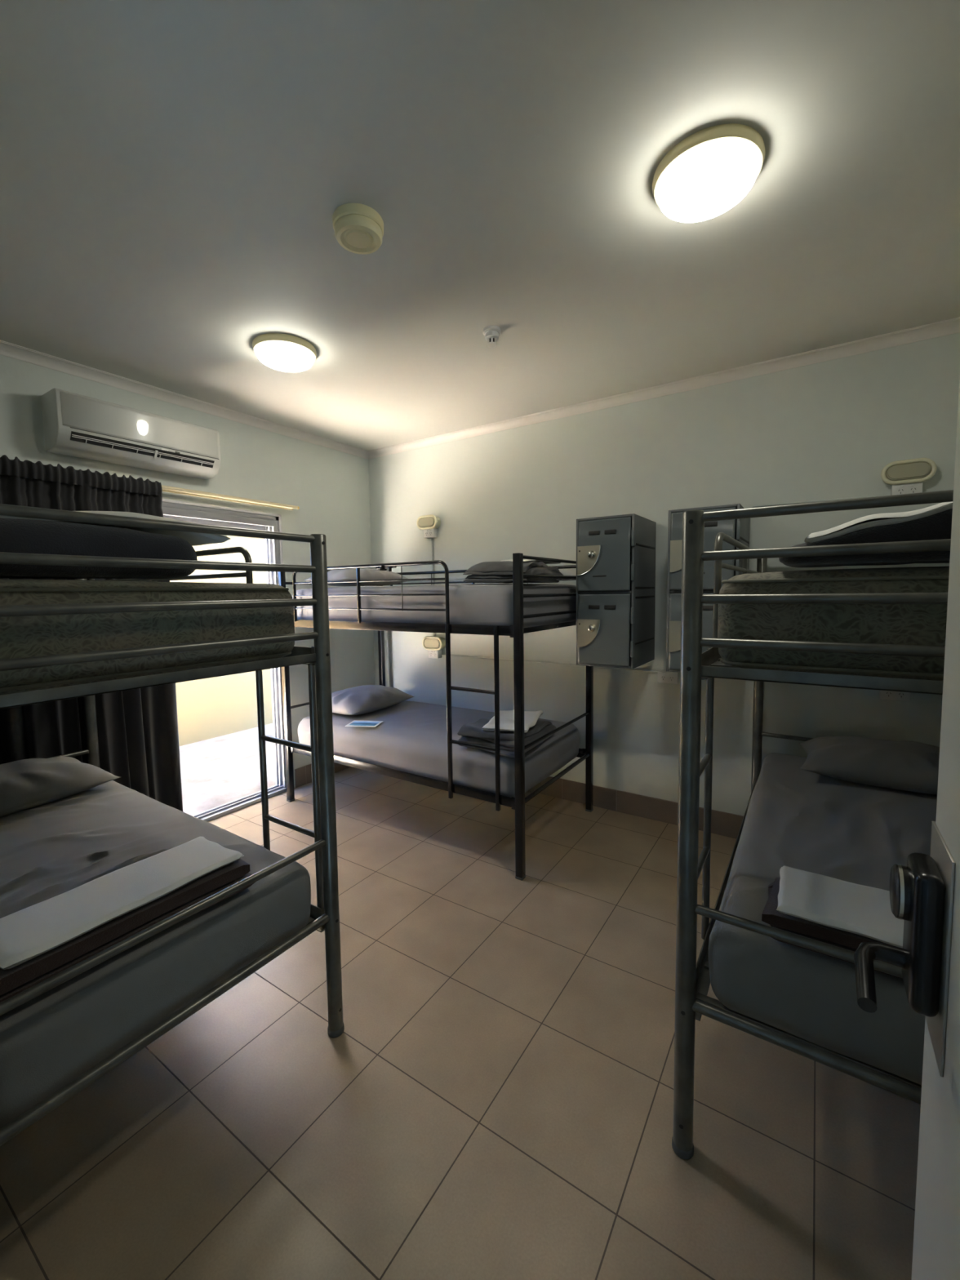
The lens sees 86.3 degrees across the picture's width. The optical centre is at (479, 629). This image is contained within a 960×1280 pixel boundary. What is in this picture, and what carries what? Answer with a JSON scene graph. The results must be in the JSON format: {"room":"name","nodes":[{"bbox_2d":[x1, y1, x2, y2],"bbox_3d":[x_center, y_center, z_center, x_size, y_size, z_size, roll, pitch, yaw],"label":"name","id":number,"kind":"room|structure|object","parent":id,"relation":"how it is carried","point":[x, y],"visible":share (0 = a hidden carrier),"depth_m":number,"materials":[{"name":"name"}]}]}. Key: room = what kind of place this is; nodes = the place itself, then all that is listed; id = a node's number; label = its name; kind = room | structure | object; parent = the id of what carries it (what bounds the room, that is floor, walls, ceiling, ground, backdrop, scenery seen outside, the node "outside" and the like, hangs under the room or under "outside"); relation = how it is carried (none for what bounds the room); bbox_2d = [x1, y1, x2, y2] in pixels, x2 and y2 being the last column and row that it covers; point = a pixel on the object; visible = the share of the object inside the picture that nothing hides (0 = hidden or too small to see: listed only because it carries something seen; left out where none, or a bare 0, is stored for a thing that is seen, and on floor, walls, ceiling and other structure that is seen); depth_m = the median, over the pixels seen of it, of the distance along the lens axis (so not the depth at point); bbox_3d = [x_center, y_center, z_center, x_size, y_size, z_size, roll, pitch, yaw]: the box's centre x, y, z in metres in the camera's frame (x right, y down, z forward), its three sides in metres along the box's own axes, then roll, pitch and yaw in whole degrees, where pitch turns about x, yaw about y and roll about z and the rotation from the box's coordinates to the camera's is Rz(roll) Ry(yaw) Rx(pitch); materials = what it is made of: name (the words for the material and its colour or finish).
{"room":"dormitory","nodes":[
{"label":"dormitory","id":0,"kind":"room"},
{"bbox_2d":[0,355,374,787],"bbox_3d":[-1.954,-0.079,3.283,0.130,2.754,3.390,2,5,33],"label":"wall","id":1,"kind":"structure","parent":0,"point":[330,487],"depth_m":3.81,"materials":[{"name":"white paint"}]},
{"bbox_2d":[40,387,221,479],"bbox_3d":[-1.945,-1.093,2.947,0.196,0.285,0.840,2,5,33],"label":"air conditioner","id":2,"kind":"object","parent":1,"relation":"attached to","point":[75,424],"visible":1,"depth_m":2.82,"materials":[{"name":"white plastic"}]},
{"bbox_2d":[70,431,214,467],"bbox_3d":[-1.875,-1.013,2.913,0.028,0.042,0.740,2,5,33],"label":"air vent","id":3,"kind":"object","parent":2,"relation":"attached to","point":[87,439],"depth_m":2.87,"materials":[{"name":"black"}]},
{"bbox_2d":[0,339,368,458],"bbox_3d":[-1.864,-1.428,3.184,0.052,0.052,3.270,2,5,33],"label":"trim","id":4,"kind":"structure","parent":1,"relation":"attached to","point":[6,348],"depth_m":3.08,"materials":[{"name":"white paint"}]},
{"bbox_2d":[162,498,283,564],"bbox_3d":[-1.977,0.255,3.153,0.026,2.108,1.823,2,5,33],"label":"trim","id":5,"kind":"structure","parent":1,"relation":"attached to","point":[163,500],"depth_m":3.53,"materials":[{"name":"white wood"}]},
{"bbox_2d":[161,502,286,822],"bbox_3d":[-2.022,0.263,3.173,0.127,2.090,1.805,2,5,33],"label":"door","id":6,"kind":"structure","parent":1,"relation":"in","point":[191,513],"depth_m":3.73,"materials":[{"name":"grey metal"}]},
{"bbox_2d":[161,484,299,510],"bbox_3d":[-2.032,-0.843,2.940,0.087,0.060,2.320,2,5,33],"label":"curtain rod","id":7,"kind":"object","parent":1,"relation":"attached to","point":[165,488],"visible":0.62,"depth_m":3.41,"materials":[{"name":"beige"}]},
{"bbox_2d":[0,454,182,811],"bbox_3d":[-2.234,0.233,2.624,0.083,2.176,1.278,2,5,33],"label":"curtain","id":8,"kind":"object","parent":7,"relation":"hanging from","point":[137,729],"visible":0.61,"depth_m":2.84,"materials":[{"name":"black fabric"}]},
{"bbox_2d":[294,762,350,787],"bbox_3d":[-1.847,1.219,3.385,0.012,0.147,3.258,2,5,33],"label":"baseboard","id":9,"kind":"structure","parent":1,"relation":"attached to","point":[303,775],"depth_m":4.08,"materials":[{"name":"brown tile"}]},
{"bbox_2d":[0,766,920,1279],"bbox_3d":[-0.548,1.454,1.633,4.360,0.100,5.000,2,5,33],"label":"floor","id":10,"kind":"structure","parent":0,"point":[493,1100],"depth_m":1.49,"materials":[{"name":"beige tile"}]},
{"bbox_2d":[0,503,344,1146],"bbox_3d":[-1.544,0.547,1.856,1.946,1.703,0.956,2,5,33],"label":"bunk bed","id":11,"kind":"object","parent":10,"relation":"on","point":[325,916],"visible":0.51,"depth_m":1.42,"materials":[{"name":"grey metal"}]},
{"bbox_2d":[0,579,294,694],"bbox_3d":[-1.558,-0.033,1.810,1.819,0.258,0.833,2,5,33],"label":"mattress","id":12,"kind":"object","parent":11,"relation":"on","point":[20,637],"visible":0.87,"depth_m":1.24,"materials":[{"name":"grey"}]},
{"bbox_2d":[0,518,197,578],"bbox_3d":[-1.084,-0.205,1.359,0.316,0.139,0.547,2,5,33],"label":"folded blanket","id":13,"kind":"object","parent":12,"relation":"on","point":[16,535],"visible":0.86,"depth_m":1.27,"materials":[{"name":"black fabric"}]},
{"bbox_2d":[0,511,231,546],"bbox_3d":[-1.065,-0.283,1.411,0.304,0.067,0.625,2,5,33],"label":"sheet","id":14,"kind":"object","parent":13,"relation":"on","point":[194,539],"visible":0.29,"depth_m":1.51,"materials":[{"name":"white fabric"}]},
{"bbox_2d":[0,780,311,1128],"bbox_3d":[-1.540,0.876,1.877,1.836,0.274,0.849,2,5,33],"label":"mattress","id":15,"kind":"object","parent":11,"relation":"on","point":[47,851],"visible":0.7,"depth_m":1.48,"materials":[{"name":"grey fabric"}]},
{"bbox_2d":[0,756,119,817],"bbox_3d":[-2.062,0.677,2.185,0.500,0.157,0.740,2,5,31],"label":"pillow","id":16,"kind":"object","parent":15,"relation":"on","point":[30,783],"visible":1,"depth_m":2.19,"materials":[{"name":"grey fabric"}]},
{"bbox_2d":[0,844,254,1002],"bbox_3d":[-0.953,0.755,1.363,0.229,0.078,0.640,2,5,34],"label":"folded blanket","id":17,"kind":"object","parent":15,"relation":"on","point":[15,980],"visible":0.39,"depth_m":1.26,"materials":[{"name":"brown fabric"}]},
{"bbox_2d":[0,836,244,969],"bbox_3d":[-0.953,0.698,1.375,0.232,0.022,0.562,2,5,33],"label":"folded towel","id":18,"kind":"object","parent":17,"relation":"on","point":[26,934],"visible":1,"depth_m":1.32,"materials":[{"name":"white fabric"}]},
{"bbox_2d":[277,552,593,880],"bbox_3d":[-0.325,0.404,3.578,1.962,1.703,1.025,2,5,33],"label":"bunk bed","id":19,"kind":"object","parent":10,"relation":"on","point":[516,631],"visible":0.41,"depth_m":2.90,"materials":[{"name":"black metal"}]},
{"bbox_2d":[375,565,396,571],"bbox_3d":[-0.559,-0.365,3.085,0.160,0.035,0.045,2,5,33],"label":"clamp","id":20,"kind":"object","parent":19,"relation":"hanging from","point":[380,568],"visible":1,"depth_m":3.08,"materials":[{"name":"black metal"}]},
{"bbox_2d":[292,583,576,627],"bbox_3d":[-0.332,-0.176,3.533,1.854,0.257,0.933,2,5,33],"label":"mattress","id":21,"kind":"object","parent":19,"relation":"on","point":[479,604],"visible":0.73,"depth_m":2.98,"materials":[{"name":"grey fabric"}]},
{"bbox_2d":[304,568,408,586],"bbox_3d":[-0.895,-0.393,3.848,0.460,0.129,0.680,2,5,33],"label":"pillow","id":22,"kind":"object","parent":21,"relation":"on","point":[340,575],"visible":0.75,"depth_m":3.65,"materials":[{"name":"grey fabric"}]},
{"bbox_2d":[462,560,563,583],"bbox_3d":[0.219,-0.340,3.045,0.437,0.125,0.592,1,5,28],"label":"folded blanket","id":23,"kind":"object","parent":21,"relation":"on","point":[485,571],"visible":0.82,"depth_m":2.85,"materials":[{"name":"grey fabric"}]},
{"bbox_2d":[500,559,559,564],"bbox_3d":[0.315,-0.414,3.119,0.265,0.027,0.306,3,5,39],"label":"folded towel","id":24,"kind":"object","parent":23,"relation":"on","point":[525,561],"visible":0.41,"depth_m":3.07,"materials":[{"name":"white fabric"}]},
{"bbox_2d":[297,700,579,797],"bbox_3d":[-0.321,0.750,3.600,1.852,0.260,0.933,2,5,33],"label":"mattress","id":25,"kind":"object","parent":19,"relation":"on","point":[411,737],"visible":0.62,"depth_m":3.21,"materials":[{"name":"grey fabric"}]},
{"bbox_2d":[308,684,413,715],"bbox_3d":[-0.882,0.521,3.916,0.460,0.161,0.680,2,5,32],"label":"pillow","id":26,"kind":"object","parent":25,"relation":"on","point":[364,699],"visible":0.86,"depth_m":3.76,"materials":[{"name":"grey fabric"}]},
{"bbox_2d":[344,720,382,727],"bbox_3d":[-0.770,0.633,3.436,0.210,0.003,0.150,0,4,9],"label":"brochure","id":27,"kind":"object","parent":25,"relation":"on","point":[355,722],"visible":1,"depth_m":3.43,"materials":[{"name":"blue paper"}]},
{"bbox_2d":[347,720,379,726],"bbox_3d":[-0.770,0.632,3.436,0.180,0.001,0.120,0,4,9],"label":"photo","id":28,"kind":"object","parent":27,"relation":"on","point":[354,723],"depth_m":3.43},
{"bbox_2d":[457,715,555,758],"bbox_3d":[0.167,0.601,3.024,0.423,0.117,0.562,2,5,30],"label":"folded blanket","id":29,"kind":"object","parent":25,"relation":"on","point":[473,733],"visible":0.52,"depth_m":2.87,"materials":[{"name":"grey fabric"}]},
{"bbox_2d":[482,710,543,732],"bbox_3d":[0.209,0.535,3.027,0.263,0.050,0.451,1,4,19],"label":"folded towel","id":30,"kind":"object","parent":29,"relation":"on","point":[506,717],"visible":0.6,"depth_m":2.96,"materials":[{"name":"white fabric"}]},
{"bbox_2d":[671,489,953,1159],"bbox_3d":[1.452,0.506,1.851,0.996,1.703,1.946,2,5,33],"label":"bunk bed","id":31,"kind":"object","parent":10,"relation":"on","point":[692,978],"visible":0.53,"depth_m":1.26,"materials":[{"name":"grey metal"}]},
{"bbox_2d":[708,753,937,1084],"bbox_3d":[1.457,0.845,1.866,0.884,0.256,1.798,2,5,33],"label":"mattress","id":32,"kind":"object","parent":31,"relation":"on","point":[796,818],"visible":0.65,"depth_m":1.49,"materials":[{"name":"grey fabric"}]},
{"bbox_2d":[761,876,902,978],"bbox_3d":[0.938,0.740,1.288,0.383,0.068,0.238,2,5,33],"label":"folded blanket","id":33,"kind":"object","parent":32,"relation":"on","point":[851,941],"visible":0.18,"depth_m":1.25,"materials":[{"name":"brown fabric"}]},
{"bbox_2d":[776,865,903,948],"bbox_3d":[0.931,0.692,1.283,0.317,0.022,0.239,2,5,33],"label":"folded towel","id":34,"kind":"object","parent":33,"relation":"on","point":[865,911],"visible":0.8,"depth_m":1.27,"materials":[{"name":"white fabric"}]},
{"bbox_2d":[799,735,939,795],"bbox_3d":[1.883,0.597,2.334,0.720,0.172,0.460,2,5,32],"label":"pillow","id":35,"kind":"object","parent":32,"relation":"on","point":[910,766],"visible":0.93,"depth_m":2.24,"materials":[{"name":"grey fabric"}]},
{"bbox_2d":[717,566,949,680],"bbox_3d":[1.445,-0.074,1.798,0.870,0.258,1.787,2,5,33],"label":"mattress","id":36,"kind":"object","parent":31,"relation":"on","point":[923,624],"visible":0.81,"depth_m":1.16,"materials":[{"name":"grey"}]},
{"bbox_2d":[778,508,952,568],"bbox_3d":[1.013,-0.220,1.196,0.529,0.127,0.309,2,5,33],"label":"folded blanket","id":37,"kind":"object","parent":36,"relation":"on","point":[938,526],"visible":0.62,"depth_m":1.11,"materials":[{"name":"black fabric"}]},
{"bbox_2d":[804,502,952,542],"bbox_3d":[1.023,-0.244,1.175,0.464,0.084,0.288,2,5,33],"label":"folded towel","id":38,"kind":"object","parent":37,"relation":"on","point":[888,518],"visible":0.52,"depth_m":1.12,"materials":[{"name":"white fabric"}]},
{"bbox_2d":[0,0,959,451],"bbox_3d":[-0.185,-1.454,2.059,4.390,0.120,3.490,2,5,33],"label":"ceiling","id":39,"kind":"structure","parent":0,"point":[175,175],"depth_m":1.59,"materials":[{"name":"grey paint"}]},
{"bbox_2d":[252,333,316,372],"bbox_3d":[-0.981,-1.377,2.592,0.306,0.090,0.306,2,5,33],"label":"ceiling light","id":40,"kind":"object","parent":39,"relation":"attached to","point":[286,353],"visible":1,"depth_m":2.51,"materials":[{"name":"beige plastic"}]},
{"bbox_2d":[256,342,313,372],"bbox_3d":[-0.981,-1.362,2.593,0.274,0.060,0.274,2,5,33],"label":"diffuser","id":41,"kind":"object","parent":40,"relation":"attached to","point":[287,357],"depth_m":2.52,"materials":[{"name":"white"}]},
{"bbox_2d":[332,202,383,254],"bbox_3d":[-0.404,-1.335,1.715,0.168,0.062,0.168,2,5,33],"label":"smoke detector","id":42,"kind":"object","parent":39,"relation":"attached to","point":[358,228],"visible":1,"depth_m":1.68,"materials":[{"name":"beige plastic"}]},
{"bbox_2d":[483,324,501,347],"bbox_3d":[0.061,-1.386,2.437,0.086,0.078,0.086,2,5,33],"label":"sensor","id":43,"kind":"object","parent":39,"relation":"attached to","point":[491,333],"visible":1,"depth_m":2.42,"materials":[{"name":"white plastic"}]},
{"bbox_2d":[652,123,765,222],"bbox_3d":[0.677,-1.321,1.525,0.306,0.090,0.306,2,5,33],"label":"ceiling light","id":44,"kind":"object","parent":39,"relation":"attached to","point":[713,169],"visible":1,"depth_m":1.45,"materials":[{"name":"beige plastic"}]},
{"bbox_2d":[368,332,959,816],"bbox_3d":[0.773,-0.139,3.584,4.390,2.754,0.120,2,5,33],"label":"wall","id":45,"kind":"structure","parent":0,"point":[828,429],"depth_m":3.23,"materials":[{"name":"white paint"}]},
{"bbox_2d":[416,514,440,529],"bbox_3d":[-0.413,-0.874,4.191,0.212,0.116,0.072,2,5,33],"label":"light","id":46,"kind":"object","parent":45,"relation":"attached to","point":[425,522],"visible":1,"depth_m":4.16,"materials":[{"name":"beige plastic"}]},
{"bbox_2d":[423,528,437,537],"bbox_3d":[-0.396,-0.786,4.194,0.102,0.072,0.061,2,5,33],"label":"power outlet","id":47,"kind":"object","parent":45,"relation":"attached to","point":[430,533],"visible":1,"depth_m":4.17,"materials":[{"name":"white plastic"}]},
{"bbox_2d":[431,537,435,636],"bbox_3d":[-0.378,-0.343,4.244,0.018,0.815,0.017,2,5,33],"label":"conduit","id":48,"kind":"object","parent":45,"relation":"attached to","point":[432,539],"visible":0.34,"depth_m":4.22,"materials":[{"name":"grey plastic"}]},
{"bbox_2d":[422,635,445,650],"bbox_3d":[-0.372,0.114,4.247,0.212,0.116,0.072,2,5,33],"label":"light","id":49,"kind":"object","parent":45,"relation":"attached to","point":[432,643],"visible":0.99,"depth_m":4.21,"materials":[{"name":"beige plastic"}]},
{"bbox_2d":[428,648,441,658],"bbox_3d":[-0.365,0.201,4.256,0.102,0.072,0.061,2,5,33],"label":"power outlet","id":50,"kind":"object","parent":45,"relation":"attached to","point":[432,654],"visible":0.96,"depth_m":4.23,"materials":[{"name":"white plastic"}]},
{"bbox_2d":[576,513,656,669],"bbox_3d":[0.839,-0.228,3.134,0.349,0.870,0.504,2,5,33],"label":"locker","id":51,"kind":"object","parent":45,"relation":"attached to","point":[615,554],"visible":1,"depth_m":2.96,"materials":[{"name":"grey metal"}]},
{"bbox_2d":[528,776,743,838],"bbox_3d":[0.775,1.166,3.611,4.140,0.147,0.012,2,5,33],"label":"baseboard","id":52,"kind":"structure","parent":45,"relation":"attached to","point":[724,824],"depth_m":3.42,"materials":[{"name":"brown tile"}]},
{"bbox_2d":[441,653,879,690],"bbox_3d":[0.891,0.260,3.457,2.870,0.032,0.013,2,5,33],"label":"conduit","id":53,"kind":"object","parent":45,"relation":"attached to","point":[458,655],"visible":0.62,"depth_m":3.67,"materials":[{"name":"white paint"}]},
{"bbox_2d":[368,316,959,459],"bbox_3d":[0.728,-1.479,3.399,4.140,0.052,0.052,2,5,33],"label":"trim","id":54,"kind":"structure","parent":45,"relation":"attached to","point":[949,326],"depth_m":3.00,"materials":[{"name":"white paint"}]},
{"bbox_2d":[657,670,678,684],"bbox_3d":[1.198,0.302,3.243,0.122,0.072,0.041,2,5,33],"label":"power outlet","id":55,"kind":"object","parent":45,"relation":"attached to","point":[666,677],"visible":0.96,"depth_m":3.23,"materials":[{"name":"white plastic"}]},
{"bbox_2d":[666,503,750,672],"bbox_3d":[1.283,-0.213,2.855,0.349,0.870,0.482,2,5,33],"label":"locker","id":56,"kind":"object","parent":45,"relation":"attached to","point":[737,529],"visible":0.36,"depth_m":2.70,"materials":[{"name":"grey metal"}]},
{"bbox_2d":[752,493,890,507],"bbox_3d":[1.825,-0.692,2.762,0.618,0.020,0.011,2,5,33],"label":"conduit","id":57,"kind":"object","parent":45,"relation":"attached to","point":[820,500],"visible":0.78,"depth_m":2.78,"materials":[{"name":"white paint"}]},
{"bbox_2d":[879,689,910,701],"bbox_3d":[2.133,0.326,2.627,0.122,0.072,0.041,2,5,33],"label":"power outlet","id":58,"kind":"object","parent":45,"relation":"attached to","point":[883,695],"visible":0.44,"depth_m":2.61,"materials":[{"name":"white plastic"}]},
{"bbox_2d":[890,481,922,495],"bbox_3d":[2.121,-0.690,2.541,0.117,0.074,0.056,2,5,33],"label":"power outlet","id":59,"kind":"object","parent":45,"relation":"attached to","point":[916,487],"visible":0.77,"depth_m":2.52,"materials":[{"name":"white plastic"}]},
{"bbox_2d":[880,457,937,484],"bbox_3d":[2.116,-0.775,2.528,0.212,0.116,0.072,2,5,33],"label":"light","id":60,"kind":"object","parent":45,"relation":"attached to","point":[919,469],"visible":0.99,"depth_m":2.50,"materials":[{"name":"beige plastic"}]},
{"bbox_3d":[-1.071,0.096,0.749,4.140,2.754,0.120,2,5,33],"label":"wall","id":61,"kind":"structure","parent":0,"visible":0},
{"bbox_2d":[853,377,959,1279],"bbox_3d":[0.332,0.461,0.328,0.121,2.032,0.792,2,5,33],"label":"door","id":62,"kind":"structure","parent":61,"relation":"in","point":[925,893],"depth_m":0.57,"materials":[{"name":"grey paint"}]},
{"label":"outside","id":63,"kind":"structure","parent":0,"visible":0},
{"bbox_2d":[179,723,275,815],"bbox_3d":[-1.899,1.226,5.391,2.020,0.100,18.000,2,5,33],"label":"patio","id":64,"kind":"structure","parent":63,"point":[216,771],"depth_m":4.55,"materials":[{"name":"concrete"}]},
{"bbox_3d":[-18.605,0.790,16.398,37.700,0.150,80.000,2,5,33],"label":"ground","id":65,"kind":"structure","parent":0,"visible":0},
{"bbox_2d":[169,535,272,746],"bbox_3d":[-2.779,0.084,5.878,0.290,2.330,18.000,2,5,33],"label":"wall","id":66,"kind":"structure","parent":65,"relation":"on","point":[210,708],"depth_m":5.63,"materials":[{"name":"beige paint"}]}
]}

